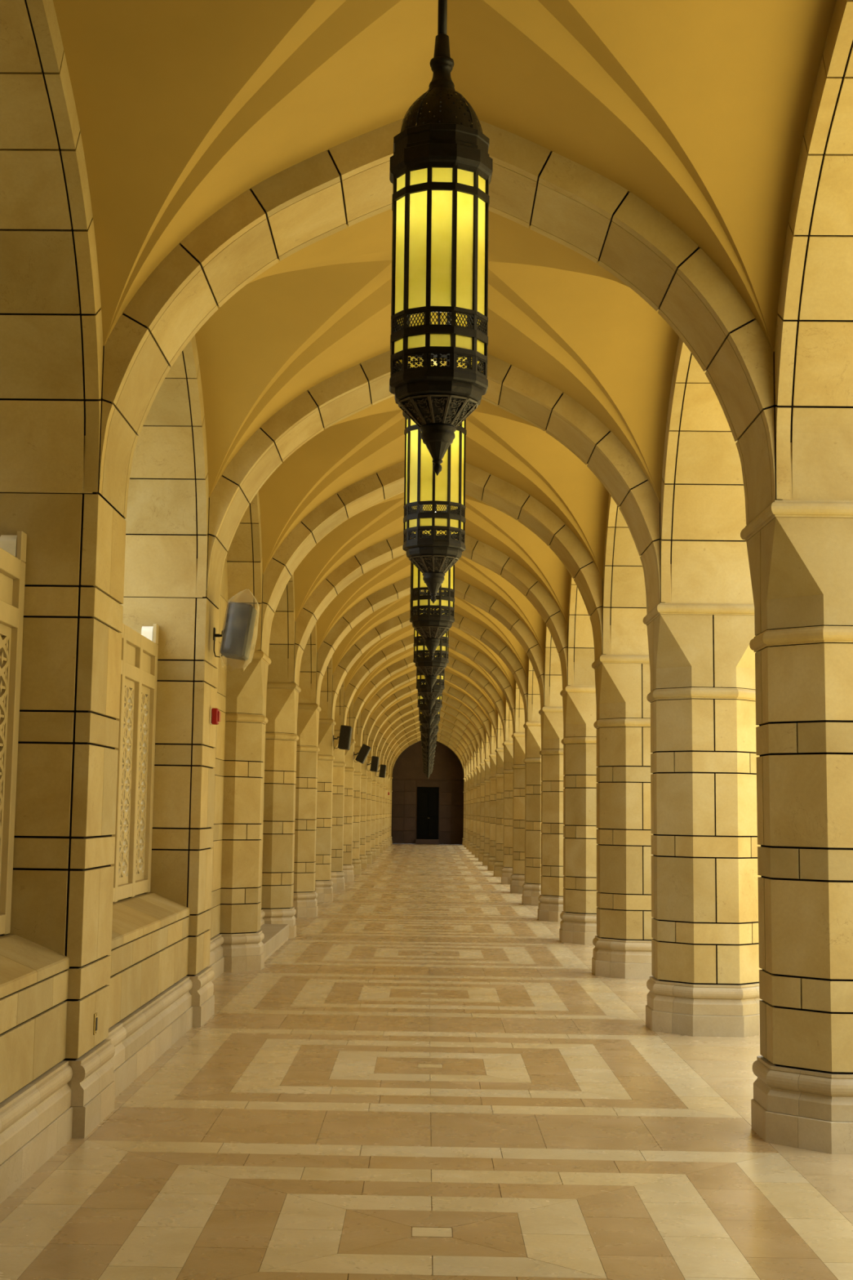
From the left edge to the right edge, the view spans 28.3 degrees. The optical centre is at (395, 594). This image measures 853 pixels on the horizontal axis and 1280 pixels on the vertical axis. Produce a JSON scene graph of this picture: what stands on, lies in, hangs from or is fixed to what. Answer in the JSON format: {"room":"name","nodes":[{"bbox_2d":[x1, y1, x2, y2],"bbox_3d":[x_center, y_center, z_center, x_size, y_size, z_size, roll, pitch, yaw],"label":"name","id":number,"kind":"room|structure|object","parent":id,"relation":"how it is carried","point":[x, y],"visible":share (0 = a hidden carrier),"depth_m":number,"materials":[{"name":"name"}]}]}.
{"room":"arcade corridor","nodes":[
{"label":"arcade corridor","id":0,"kind":"room"},
{"bbox_2d":[0,244,387,1204],"bbox_3d":[-1.310,4.003,40.608,0.759,5.500,80.841,1,-7,1],"label":"wall","id":1,"kind":"structure","parent":0,"point":[151,1008],"depth_m":9.45,"materials":[{"name":"stone"}]},
{"bbox_2d":[0,530,26,935],"bbox_3d":[-1.973,0.467,6.751,0.115,2.003,3.449,1,-7,1],"label":"lattice screen","id":2,"kind":"object","parent":1,"relation":"on","point":[12,548],"visible":1,"depth_m":8.34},
{"bbox_2d":[0,0,102,492],"bbox_3d":[-1.925,-1.775,7.037,0.784,2.077,3.461,1,-7,1],"label":"stone arch","id":3,"kind":"object","parent":1,"relation":"attached to","point":[51,332],"visible":1,"depth_m":8.42,"materials":[{"name":"stone"}]},
{"bbox_2d":[111,622,158,902],"bbox_3d":[-1.894,1.006,10.970,0.115,2.003,3.449,1,-7,1],"label":"lattice screen","id":4,"kind":"object","parent":1,"relation":"on","point":[139,663],"visible":0.38,"depth_m":11.93,"materials":[{"name":"wood"}]},
{"bbox_2d":[123,334,208,596],"bbox_3d":[-1.845,-1.235,11.256,0.784,2.077,3.461,1,-7,1],"label":"stone arch","id":5,"kind":"object","parent":1,"relation":"attached to","point":[166,520],"visible":0.23,"depth_m":12.77,"materials":[{"name":"stone"}]},
{"bbox_2d":[217,475,262,649],"bbox_3d":[-1.766,-0.696,15.476,0.784,2.077,3.461,1,-7,1],"label":"stone arch","id":6,"kind":"object","parent":1,"relation":"attached to","point":[244,555],"visible":0.07,"depth_m":16.96,"materials":[{"name":"stone"}]},
{"bbox_2d":[265,573,294,681],"bbox_3d":[-1.687,-0.156,19.696,0.784,2.077,3.461,1,-7,1],"label":"stone arch","id":7,"kind":"object","parent":1,"relation":"attached to","point":[282,640],"visible":0.06,"depth_m":21.27,"materials":[{"name":"stone"}]},
{"bbox_2d":[297,623,316,702],"bbox_3d":[-1.608,0.383,23.915,0.784,2.077,3.461,1,-7,1],"label":"stone arch","id":8,"kind":"object","parent":1,"relation":"attached to","point":[308,673],"visible":0.07,"depth_m":25.50,"materials":[{"name":"stone"}]},
{"bbox_2d":[317,656,332,718],"bbox_3d":[-1.529,0.923,28.135,0.784,2.077,3.461,1,-7,1],"label":"stone arch","id":9,"kind":"object","parent":1,"relation":"attached to","point":[326,694],"visible":0.02,"depth_m":29.72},
{"bbox_2d":[333,680,344,729],"bbox_3d":[-1.450,1.462,32.355,0.784,2.077,3.461,1,-7,1],"label":"stone arch","id":10,"kind":"object","parent":1,"relation":"attached to","point":[339,710],"visible":0.1,"depth_m":33.94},
{"bbox_2d":[346,697,353,738],"bbox_3d":[-1.371,2.002,36.575,0.784,2.077,3.461,1,-7,1],"label":"stone arch","id":11,"kind":"object","parent":1,"relation":"attached to","point":[350,713],"visible":0.06,"depth_m":38.15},
{"bbox_2d":[354,711,360,746],"bbox_3d":[-1.291,2.541,40.794,0.784,2.077,3.461,1,-7,1],"label":"stone arch","id":12,"kind":"object","parent":1,"relation":"attached to","point":[357,727],"visible":0.07,"depth_m":42.38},
{"bbox_2d":[360,723,366,746],"bbox_3d":[-1.212,3.081,45.014,0.784,2.077,3.461,1,-7,1],"label":"stone arch","id":13,"kind":"object","parent":1,"relation":"attached to","point":[364,734],"visible":0.06,"depth_m":46.61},
{"bbox_2d":[367,732,371,756],"bbox_3d":[-1.133,3.620,49.234,0.784,2.077,3.461,1,-7,1],"label":"stone arch","id":14,"kind":"object","parent":1,"relation":"attached to","point":[370,737],"visible":0.02,"depth_m":50.81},
{"bbox_2d":[0,843,852,1279],"bbox_3d":[0.816,6.383,36.501,5.250,0.200,92.050,1,-7,1],"label":"floor","id":15,"kind":"structure","parent":0,"point":[423,1081],"depth_m":8.34,"materials":[{"name":"beige tile"}]},
{"bbox_2d":[0,481,125,1138],"bbox_3d":[-1.899,1.073,8.817,0.840,3.250,0.798,1,-7,1],"label":"stone pier","id":16,"kind":"object","parent":15,"relation":"on","point":[62,891],"visible":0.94,"depth_m":8.52,"materials":[{"name":"stone"}]},
{"bbox_2d":[93,1012,97,1035],"bbox_3d":[-1.535,2.199,8.666,0.012,0.106,0.056,1,-7,1],"label":"wall socket","id":17,"kind":"object","parent":16,"relation":"attached to","point":[95,1018],"visible":1,"depth_m":8.64,"materials":[{"name":"gold metal"}]},
{"bbox_2d":[120,593,219,1026],"bbox_3d":[-1.819,1.612,13.037,0.840,3.250,0.798,1,-7,1],"label":"stone pier","id":18,"kind":"object","parent":15,"relation":"on","point":[184,754],"visible":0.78,"depth_m":12.73,"materials":[{"name":"stone"}]},
{"bbox_2d":[209,707,220,724],"bbox_3d":[-1.399,0.947,13.134,0.074,0.124,0.106,1,-7,1],"label":"alarm box","id":19,"kind":"object","parent":18,"relation":"attached to","point":[215,713],"visible":1,"depth_m":13.09,"materials":[{"name":"red plastic"}]},
{"bbox_2d":[213,590,259,670],"bbox_3d":[-1.241,0.286,13.091,0.376,0.658,0.427,1,-7,1],"label":"wall speaker","id":20,"kind":"object","parent":18,"relation":"attached to","point":[237,633],"visible":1,"depth_m":12.93,"materials":[{"name":"grey plastic"}]},
{"bbox_2d":[244,606,257,658],"bbox_3d":[-1.116,0.297,13.014,0.008,0.386,0.196,8,-10,6],"label":"grille","id":21,"kind":"object","parent":20,"relation":"attached to","point":[250,616],"depth_m":12.94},
{"bbox_2d":[219,649,271,972],"bbox_3d":[-1.764,2.186,17.252,0.896,3.180,0.896,1,-7,1],"label":"stone column","id":22,"kind":"structure","parent":15,"relation":"on","point":[246,720],"depth_m":16.94,"materials":[{"name":"stone"}]},
{"bbox_2d":[259,924,288,961],"bbox_3d":[-1.505,3.940,19.158,0.335,0.192,3.335,1,-7,1],"label":"stone step","id":23,"kind":"structure","parent":15,"relation":"on","point":[275,935],"depth_m":19.36,"materials":[{"name":"stone"}]},
{"bbox_2d":[261,681,301,938],"bbox_3d":[-1.685,2.726,21.472,0.896,3.180,0.896,1,-7,1],"label":"stone column","id":24,"kind":"structure","parent":15,"relation":"on","point":[282,737],"depth_m":21.17,"materials":[{"name":"stone"}]},
{"bbox_2d":[292,702,321,917],"bbox_3d":[-1.605,3.265,25.692,0.896,3.180,0.896,1,-7,1],"label":"stone column","id":25,"kind":"structure","parent":15,"relation":"on","point":[304,900],"depth_m":25.40,"materials":[{"name":"stone"}]},
{"bbox_2d":[314,718,335,902],"bbox_3d":[-1.526,3.805,29.912,0.896,3.180,0.896,1,-7,1],"label":"stone column","id":26,"kind":"structure","parent":15,"relation":"on","point":[323,883],"depth_m":29.63,"materials":[{"name":"stone"}]},
{"bbox_2d":[333,724,352,750],"bbox_3d":[-0.935,2.540,29.970,0.346,0.434,0.404,1,-7,1],"label":"wall speaker","id":27,"kind":"object","parent":26,"relation":"attached to","point":[345,733],"visible":1,"depth_m":29.79},
{"bbox_2d":[348,727,352,749],"bbox_3d":[-0.795,2.541,29.881,0.008,0.386,0.196,6,-10,6],"label":"grille","id":28,"kind":"object","parent":27,"relation":"attached to","point":[350,729],"depth_m":29.81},
{"bbox_2d":[330,729,346,890],"bbox_3d":[-1.447,4.345,34.131,0.896,3.180,0.896,1,-7,1],"label":"stone column","id":29,"kind":"structure","parent":15,"relation":"on","point":[337,877],"depth_m":33.85,"materials":[{"name":"stone"}]},
{"bbox_2d":[342,738,355,881],"bbox_3d":[-1.368,4.884,38.351,0.896,3.180,0.896,1,-7,1],"label":"stone column","id":30,"kind":"structure","parent":15,"relation":"on","point":[348,867],"depth_m":38.09,"materials":[{"name":"stone"}]},
{"bbox_2d":[353,743,370,763],"bbox_3d":[-0.751,3.620,38.411,0.398,0.447,0.399,1,-7,1],"label":"wall speaker","id":31,"kind":"object","parent":30,"relation":"attached to","point":[365,749],"visible":1,"depth_m":38.23},
{"bbox_2d":[351,746,361,874],"bbox_3d":[-1.289,5.424,42.571,0.896,3.180,0.896,1,-7,1],"label":"stone column","id":32,"kind":"structure","parent":15,"relation":"on","point":[356,862],"depth_m":42.31,"materials":[{"name":"stone"}]},
{"bbox_2d":[359,755,368,868],"bbox_3d":[-1.210,5.963,46.790,0.896,3.180,0.896,1,-7,1],"label":"stone column","id":33,"kind":"structure","parent":15,"relation":"on","point":[362,857],"depth_m":46.54,"materials":[{"name":"stone"}]},
{"bbox_2d":[366,755,379,772],"bbox_3d":[-0.619,4.699,46.848,0.346,0.434,0.404,1,-7,1],"label":"wall speaker","id":34,"kind":"object","parent":33,"relation":"attached to","point":[375,760],"visible":1,"depth_m":46.66},
{"bbox_2d":[364,756,373,863],"bbox_3d":[-1.131,6.503,51.010,0.896,3.180,0.896,1,-7,1],"label":"stone column","id":35,"kind":"structure","parent":15,"relation":"on","point":[368,825],"depth_m":50.78,"materials":[{"name":"stone"}]},
{"bbox_2d":[370,771,377,859],"bbox_3d":[-1.052,7.042,55.230,0.896,3.180,0.896,1,-7,1],"label":"stone column","id":36,"kind":"structure","parent":15,"relation":"on","point":[374,782],"depth_m":54.99,"materials":[{"name":"stone"}]},
{"bbox_2d":[376,764,386,777],"bbox_3d":[-0.461,5.778,55.288,0.346,0.434,0.404,1,-7,1],"label":"wall speaker","id":37,"kind":"object","parent":36,"relation":"attached to","point":[382,771],"visible":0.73,"depth_m":55.10},
{"bbox_2d":[374,764,380,856],"bbox_3d":[-0.972,7.582,59.450,0.896,3.180,0.896,1,-7,1],"label":"stone column","id":38,"kind":"structure","parent":15,"relation":"on","point":[377,790],"depth_m":59.22,"materials":[{"name":"stone"}]},
{"bbox_2d":[378,777,383,853],"bbox_3d":[-0.893,8.121,63.669,0.896,3.180,0.896,1,-7,1],"label":"stone column","id":39,"kind":"structure","parent":15,"relation":"on","point":[381,785],"depth_m":63.42,"materials":[{"name":"stone"}]},
{"bbox_2d":[381,773,386,850],"bbox_3d":[-0.814,8.661,67.889,0.896,3.180,0.896,1,-7,1],"label":"stone column","id":40,"kind":"structure","parent":15,"relation":"on","point":[384,779],"depth_m":67.66,"materials":[{"name":"stone"}]},
{"bbox_2d":[384,773,388,848],"bbox_3d":[-0.735,9.201,72.109,0.896,3.180,0.896,1,-7,1],"label":"stone column","id":41,"kind":"structure","parent":15,"relation":"on","point":[387,774],"depth_m":71.91,"materials":[{"name":"stone"}]},
{"bbox_2d":[386,774,391,846],"bbox_3d":[-0.656,9.740,76.328,0.896,3.180,0.896,1,-7,1],"label":"stone column","id":42,"kind":"structure","parent":15,"relation":"on","point":[388,775],"depth_m":76.11,"materials":[{"name":"stone"}]},
{"bbox_2d":[389,776,392,844],"bbox_3d":[-0.577,10.280,80.548,0.896,3.180,0.896,1,-7,1],"label":"stone column","id":43,"kind":"structure","parent":15,"relation":"on","point":[391,777],"depth_m":80.33,"materials":[{"name":"stone"}]},
{"bbox_2d":[462,777,466,845],"bbox_3d":[3.648,10.329,80.463,0.896,3.180,0.896,1,-7,1],"label":"stone column","id":44,"kind":"structure","parent":15,"relation":"on","point":[464,779],"depth_m":80.25,"materials":[{"name":"stone"}]},
{"bbox_2d":[391,736,464,777],"bbox_3d":[1.573,7.692,80.839,3.432,2.077,0.787,1,-7,1],"label":"stone arch","id":45,"kind":"object","parent":44,"relation":"on","point":[409,744],"visible":0.68,"depth_m":80.51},
{"bbox_2d":[464,775,467,847],"bbox_3d":[3.569,9.789,76.243,0.896,3.180,0.896,1,-7,1],"label":"stone column","id":46,"kind":"structure","parent":15,"relation":"on","point":[466,776],"depth_m":76.04,"materials":[{"name":"stone"}]},
{"bbox_2d":[390,732,466,772],"bbox_3d":[1.494,7.152,76.619,3.432,2.077,0.787,1,-7,1],"label":"stone arch","id":47,"kind":"object","parent":46,"relation":"on","point":[419,735],"visible":0.64,"depth_m":76.28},
{"bbox_2d":[466,773,471,849],"bbox_3d":[3.490,9.250,72.023,0.896,3.180,0.896,1,-7,1],"label":"stone column","id":48,"kind":"structure","parent":15,"relation":"on","point":[468,775],"depth_m":71.82,"materials":[{"name":"stone"}]},
{"bbox_2d":[387,728,468,773],"bbox_3d":[1.415,6.613,72.399,3.432,2.077,0.787,1,-7,1],"label":"stone arch","id":49,"kind":"object","parent":48,"relation":"on","point":[415,731],"visible":0.66,"depth_m":72.06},
{"bbox_2d":[468,771,473,852],"bbox_3d":[3.411,8.710,67.803,0.896,3.180,0.896,1,-7,1],"label":"stone column","id":50,"kind":"structure","parent":15,"relation":"on","point":[471,772],"depth_m":67.60,"materials":[{"name":"stone"}]},
{"bbox_2d":[385,722,471,771],"bbox_3d":[1.335,6.073,68.180,3.432,2.077,0.787,1,-7,1],"label":"stone arch","id":51,"kind":"object","parent":50,"relation":"on","point":[416,726],"visible":0.71,"depth_m":67.85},
{"bbox_2d":[471,768,476,854],"bbox_3d":[3.332,8.171,63.584,0.896,3.180,0.896,1,-7,1],"label":"stone column","id":52,"kind":"structure","parent":15,"relation":"on","point":[474,771],"depth_m":63.38,"materials":[{"name":"stone"}]},
{"bbox_2d":[382,716,474,768],"bbox_3d":[1.256,5.534,63.960,3.432,2.077,0.787,1,-7,1],"label":"stone arch","id":53,"kind":"object","parent":52,"relation":"on","point":[443,722],"visible":0.71,"depth_m":63.63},
{"bbox_2d":[475,765,480,857],"bbox_3d":[3.252,7.631,59.364,0.896,3.180,0.896,1,-7,1],"label":"stone column","id":54,"kind":"structure","parent":15,"relation":"on","point":[478,767],"depth_m":59.15,"materials":[{"name":"stone"}]},
{"bbox_2d":[379,710,477,765],"bbox_3d":[1.177,4.994,59.740,3.432,2.077,0.787,1,-7,1],"label":"stone arch","id":55,"kind":"object","parent":54,"relation":"on","point":[415,713],"visible":0.85,"depth_m":59.41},
{"bbox_2d":[478,762,484,861],"bbox_3d":[3.173,7.091,55.144,0.896,3.180,0.896,1,-7,1],"label":"stone column","id":56,"kind":"structure","parent":15,"relation":"on","point":[481,851],"depth_m":54.93,"materials":[{"name":"stone"}]},
{"bbox_2d":[375,702,481,762],"bbox_3d":[1.098,4.454,55.520,3.432,2.077,0.787,1,-7,1],"label":"stone arch","id":57,"kind":"object","parent":56,"relation":"on","point":[393,719],"visible":0.76,"depth_m":55.19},
{"bbox_2d":[477,746,480,765],"bbox_3d":[3.250,4.749,57.587,0.784,2.077,3.461,1,-7,1],"label":"stone arch","id":58,"kind":"object","parent":56,"relation":"on","point":[478,751],"visible":0.04,"depth_m":59.19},
{"bbox_2d":[481,733,486,762],"bbox_3d":[3.171,4.209,53.368,0.784,2.077,3.461,1,-7,1],"label":"stone arch","id":59,"kind":"object","parent":56,"relation":"on","point":[482,745],"visible":0.09,"depth_m":54.97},
{"bbox_2d":[482,758,490,865],"bbox_3d":[3.094,6.552,50.925,0.896,3.180,0.896,1,-7,1],"label":"stone column","id":60,"kind":"structure","parent":15,"relation":"on","point":[486,826],"depth_m":50.70,"materials":[{"name":"stone"}]},
{"bbox_2d":[371,693,485,758],"bbox_3d":[1.019,3.915,51.301,3.432,2.077,0.787,1,-7,1],"label":"stone arch","id":61,"kind":"object","parent":60,"relation":"on","point":[413,698],"visible":0.84,"depth_m":50.98,"materials":[{"name":"stone"}]},
{"bbox_2d":[487,753,496,871],"bbox_3d":[3.015,6.012,46.705,0.896,3.180,0.896,1,-7,1],"label":"stone column","id":62,"kind":"structure","parent":15,"relation":"on","point":[491,859],"depth_m":46.48,"materials":[{"name":"stone"}]},
{"bbox_2d":[366,682,491,754],"bbox_3d":[0.940,3.375,47.081,3.432,2.077,0.787,1,-7,1],"label":"stone arch","id":63,"kind":"object","parent":62,"relation":"on","point":[411,688],"visible":0.71,"depth_m":46.76,"materials":[{"name":"stone"}]},
{"bbox_2d":[485,733,489,758],"bbox_3d":[3.092,3.670,49.148,0.784,2.077,3.461,1,-7,1],"label":"stone arch","id":64,"kind":"object","parent":62,"relation":"on","point":[487,744],"visible":0.06,"depth_m":50.75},
{"bbox_2d":[493,747,504,876],"bbox_3d":[2.936,5.473,42.485,0.896,3.180,0.896,1,-7,1],"label":"stone column","id":65,"kind":"structure","parent":15,"relation":"on","point":[500,825],"depth_m":42.25,"materials":[{"name":"stone"}]},
{"bbox_2d":[360,669,497,748],"bbox_3d":[0.861,2.836,42.861,3.432,2.077,0.787,1,-7,1],"label":"stone arch","id":66,"kind":"object","parent":65,"relation":"on","point":[475,693],"visible":0.83,"depth_m":42.54,"materials":[{"name":"stone"}]},
{"bbox_2d":[491,724,497,753],"bbox_3d":[3.013,3.130,44.928,0.784,2.077,3.461,1,-7,1],"label":"stone arch","id":67,"kind":"object","parent":65,"relation":"on","point":[493,735],"visible":0.03,"depth_m":46.53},
{"bbox_2d":[497,713,503,747],"bbox_3d":[2.933,2.591,40.709,0.784,2.077,3.461,1,-7,1],"label":"stone arch","id":68,"kind":"object","parent":65,"relation":"on","point":[500,733],"visible":0.07,"depth_m":42.31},
{"bbox_2d":[501,741,513,884],"bbox_3d":[2.857,4.933,38.266,0.896,3.180,0.896,1,-7,1],"label":"stone column","id":69,"kind":"structure","parent":15,"relation":"on","point":[507,870],"depth_m":38.02,"materials":[{"name":"stone"}]},
{"bbox_2d":[352,654,505,742],"bbox_3d":[0.781,2.296,38.642,3.432,2.077,0.787,1,-7,1],"label":"stone arch","id":70,"kind":"object","parent":69,"relation":"on","point":[407,662],"visible":0.75,"depth_m":38.32,"materials":[{"name":"stone"}]},
{"bbox_2d":[510,732,525,893],"bbox_3d":[2.778,4.394,34.046,0.896,3.180,0.896,1,-7,1],"label":"stone column","id":71,"kind":"structure","parent":15,"relation":"on","point":[517,877],"depth_m":33.79,"materials":[{"name":"stone"}]},
{"bbox_2d":[343,634,515,733],"bbox_3d":[0.702,1.757,34.422,3.432,2.077,0.787,1,-7,1],"label":"stone arch","id":72,"kind":"object","parent":71,"relation":"on","point":[401,646],"visible":0.81,"depth_m":34.10,"materials":[{"name":"stone"}]},
{"bbox_2d":[505,700,512,741],"bbox_3d":[2.854,2.051,36.489,0.784,2.077,3.461,1,-7,1],"label":"stone arch","id":73,"kind":"object","parent":71,"relation":"on","point":[508,722],"visible":0.04,"depth_m":38.09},
{"bbox_2d":[521,721,542,906],"bbox_3d":[2.699,3.854,29.826,0.896,3.180,0.896,1,-7,1],"label":"stone column","id":74,"kind":"structure","parent":15,"relation":"on","point":[531,891],"depth_m":29.56,"materials":[{"name":"stone"}]},
{"bbox_2d":[332,610,527,723],"bbox_3d":[0.623,1.217,30.202,3.432,2.077,0.787,1,-7,1],"label":"stone arch","id":75,"kind":"object","parent":74,"relation":"on","point":[464,624],"visible":0.79,"depth_m":29.88,"materials":[{"name":"stone"}]},
{"bbox_2d":[515,682,524,732],"bbox_3d":[2.775,1.511,32.269,0.784,2.077,3.461,1,-7,1],"label":"stone arch","id":76,"kind":"object","parent":74,"relation":"on","point":[519,706],"visible":0.06,"depth_m":33.87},
{"bbox_2d":[537,706,564,921],"bbox_3d":[2.619,3.315,25.606,0.896,3.180,0.896,1,-7,1],"label":"stone column","id":77,"kind":"structure","parent":15,"relation":"on","point":[551,898],"depth_m":25.32,"materials":[{"name":"stone"}]},
{"bbox_2d":[315,576,544,709],"bbox_3d":[0.544,0.678,25.983,3.432,2.077,0.787,1,-7,1],"label":"stone arch","id":78,"kind":"object","parent":77,"relation":"on","point":[401,588],"visible":0.87,"depth_m":25.67,"materials":[{"name":"stone"}]},
{"bbox_2d":[528,658,541,720],"bbox_3d":[2.696,0.972,28.050,0.784,2.077,3.461,1,-7,1],"label":"stone arch","id":79,"kind":"object","parent":77,"relation":"on","point":[534,695],"visible":0.07,"depth_m":29.65,"materials":[{"name":"stone"}]},
{"bbox_2d":[559,685,598,944],"bbox_3d":[2.540,2.775,21.387,0.896,3.180,0.896,1,-7,1],"label":"stone column","id":80,"kind":"structure","parent":15,"relation":"on","point":[578,925],"depth_m":21.08,"materials":[{"name":"stone"}]},
{"bbox_2d":[293,531,567,689],"bbox_3d":[0.465,0.138,21.763,3.432,2.077,0.787,1,-7,1],"label":"stone arch","id":81,"kind":"object","parent":80,"relation":"on","point":[384,551],"visible":0.84,"depth_m":21.45,"materials":[{"name":"stone"}]},
{"bbox_2d":[544,625,562,706],"bbox_3d":[2.617,0.432,23.830,0.784,2.077,3.461,1,-7,1],"label":"stone arch","id":82,"kind":"object","parent":80,"relation":"on","point":[553,669],"visible":0.1,"depth_m":25.42,"materials":[{"name":"stone"}]},
{"bbox_2d":[591,654,653,978],"bbox_3d":[2.461,2.236,17.167,0.896,3.180,0.896,1,-7,1],"label":"stone column","id":83,"kind":"structure","parent":15,"relation":"on","point":[622,943],"depth_m":16.84,"materials":[{"name":"stone"}]},
{"bbox_2d":[261,460,602,660],"bbox_3d":[0.386,-0.402,17.543,3.432,2.077,0.787,1,-7,1],"label":"stone arch","id":84,"kind":"object","parent":83,"relation":"on","point":[491,490],"visible":0.84,"depth_m":17.24,"materials":[{"name":"stone"}]},
{"bbox_2d":[568,575,595,685],"bbox_3d":[2.538,-0.107,19.610,0.784,2.077,3.461,1,-7,1],"label":"stone arch","id":85,"kind":"object","parent":83,"relation":"on","point":[580,636],"visible":0.05,"depth_m":21.19,"materials":[{"name":"stone"}]},
{"bbox_2d":[643,602,762,1037],"bbox_3d":[2.382,1.696,12.947,0.896,3.180,0.896,1,-7,1],"label":"stone column","id":86,"kind":"structure","parent":15,"relation":"on","point":[704,981],"depth_m":12.62,"materials":[{"name":"stone"}]},
{"bbox_2d":[206,350,660,613],"bbox_3d":[0.307,-0.941,13.323,3.432,2.077,0.787,1,-7,1],"label":"stone arch","id":87,"kind":"object","parent":86,"relation":"on","point":[516,391],"visible":0.73,"depth_m":13.03,"materials":[{"name":"stone"}]},
{"bbox_2d":[603,493,648,654],"bbox_3d":[2.459,-0.647,15.390,0.784,2.077,3.461,1,-7,1],"label":"stone arch","id":88,"kind":"object","parent":86,"relation":"on","point":[624,597],"visible":0.12,"depth_m":16.95,"materials":[{"name":"stone"}]},
{"bbox_2d":[740,500,852,1154],"bbox_3d":[2.303,1.156,8.727,0.896,3.180,0.896,1,-7,1],"label":"stone column","id":89,"kind":"structure","parent":15,"relation":"on","point":[800,553],"depth_m":8.44,"materials":[{"name":"stone"}]},
{"bbox_2d":[98,111,775,524],"bbox_3d":[0.228,-1.481,9.104,3.432,2.077,0.787,1,-7,1],"label":"stone arch","id":90,"kind":"object","parent":89,"relation":"on","point":[562,200],"visible":0.87,"depth_m":8.86,"materials":[{"name":"stone"}]},
{"bbox_2d":[660,337,754,603],"bbox_3d":[2.380,-1.186,11.171,0.784,2.077,3.461,1,-7,1],"label":"stone arch","id":91,"kind":"object","parent":89,"relation":"on","point":[703,513],"visible":0.2,"depth_m":12.69,"materials":[{"name":"stone"}]},
{"bbox_2d":[774,0,852,499],"bbox_3d":[2.300,-1.726,6.951,0.784,2.077,3.461,1,-7,1],"label":"stone arch","id":92,"kind":"object","parent":89,"relation":"on","point":[814,344],"visible":1,"depth_m":8.39,"materials":[{"name":"stone"}]},
{"bbox_2d":[391,740,463,844],"bbox_3d":[1.583,9.363,82.287,4.600,5.500,0.650,1,-7,1],"label":"wall","id":93,"kind":"structure","parent":0,"point":[408,774],"depth_m":82.16,"materials":[{"name":"stone"}]},
{"bbox_2d":[416,786,439,839],"bbox_3d":[1.575,10.601,82.017,1.055,2.495,0.111,1,-7,1],"label":"door","id":94,"kind":"structure","parent":93,"relation":"in","point":[428,797],"depth_m":82.02,"materials":[{"name":"wood"}]},
{"bbox_2d":[53,0,836,734],"bbox_3d":[0.763,1.515,37.276,5.500,1.750,92.350,1,-7,1],"label":"ceiling","id":95,"kind":"structure","parent":0,"point":[699,109],"depth_m":8.45,"materials":[{"name":"paint"}]},
{"bbox_2d":[422,752,435,767],"bbox_3d":[1.057,4.312,53.394,0.422,2.310,0.422,3,-8,-19],"label":"lantern","id":96,"kind":"object","parent":95,"relation":"hanging from","point":[423,755],"visible":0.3,"depth_m":53.21,"materials":[{"name":"black"}]},
{"bbox_2d":[419,715,438,747],"bbox_3d":[0.740,2.154,36.515,0.422,2.310,0.422,3,-8,-19],"label":"lantern","id":97,"kind":"object","parent":95,"relation":"hanging from","point":[422,729],"visible":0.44,"depth_m":36.32,"materials":[{"name":"black"}]},
{"bbox_2d":[420,728,437,754],"bbox_3d":[0.819,2.694,40.735,0.422,2.310,0.422,1,-7,1],"label":"lantern","id":98,"kind":"object","parent":95,"relation":"hanging from","point":[423,739],"visible":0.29,"depth_m":40.54,"materials":[{"name":"black"}]},
{"bbox_2d":[421,739,436,759],"bbox_3d":[0.898,3.233,44.955,0.422,2.310,0.422,2,-7,-12],"label":"lantern","id":99,"kind":"object","parent":95,"relation":"hanging from","point":[423,745],"visible":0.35,"depth_m":44.77,"materials":[{"name":"black"}]},
{"bbox_2d":[422,742,435,763],"bbox_3d":[0.978,3.773,49.175,0.422,2.310,0.422,1,-7,-5],"label":"lantern","id":100,"kind":"object","parent":95,"relation":"hanging from","point":[433,751],"visible":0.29,"depth_m":48.99,"materials":[{"name":"black"}]},
{"bbox_2d":[418,701,439,738],"bbox_3d":[0.661,1.615,32.296,0.422,2.310,0.422,1,-7,-5],"label":"lantern","id":101,"kind":"object","parent":95,"relation":"hanging from","point":[424,722],"visible":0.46,"depth_m":32.10,"materials":[{"name":"black"}]},
{"bbox_2d":[417,682,442,728],"bbox_3d":[0.582,1.075,28.076,0.422,2.310,0.422,2,-7,-12],"label":"lantern","id":102,"kind":"object","parent":95,"relation":"hanging from","point":[423,707],"visible":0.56,"depth_m":27.88,"materials":[{"name":"black"}]},
{"bbox_2d":[416,640,444,713],"bbox_3d":[0.503,0.536,23.856,0.422,2.310,0.422,1,-7,1],"label":"lantern","id":103,"kind":"object","parent":95,"relation":"hanging from","point":[424,689],"visible":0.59,"depth_m":23.64,"materials":[{"name":"brown metal"}]},
{"bbox_2d":[413,595,448,693],"bbox_3d":[0.423,-0.004,19.637,0.422,2.310,0.422,3,-8,-19],"label":"lantern","id":104,"kind":"object","parent":95,"relation":"hanging from","point":[430,668],"visible":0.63,"depth_m":19.43,"materials":[{"name":"black"}]},
{"bbox_2d":[409,537,454,660],"bbox_3d":[0.344,-0.543,15.417,0.422,2.310,0.422,1,-7,-5],"label":"lantern","id":105,"kind":"object","parent":95,"relation":"hanging from","point":[431,625],"visible":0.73,"depth_m":15.21,"materials":[{"name":"black"}]},
{"bbox_2d":[402,410,466,603],"bbox_3d":[0.265,-1.083,11.197,0.422,2.310,0.422,2,-7,-12],"label":"lantern","id":106,"kind":"object","parent":95,"relation":"hanging from","point":[434,506],"visible":0.74,"depth_m":11.00,"materials":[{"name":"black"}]},
{"bbox_2d":[389,0,493,475],"bbox_3d":[0.186,-1.623,6.977,0.422,2.310,0.422,1,-7,-1],"label":"lantern","id":107,"kind":"object","parent":95,"relation":"hanging from","point":[441,168],"visible":1,"depth_m":6.80,"materials":[{"name":"brown metal"}]},
{"bbox_2d":[472,248,852,769],"bbox_3d":[2.943,2.476,40.723,0.739,2.320,80.841,1,-7,1],"label":"wall","id":108,"kind":"structure","parent":0,"point":[775,405],"depth_m":12.77,"materials":[{"name":"stone"}]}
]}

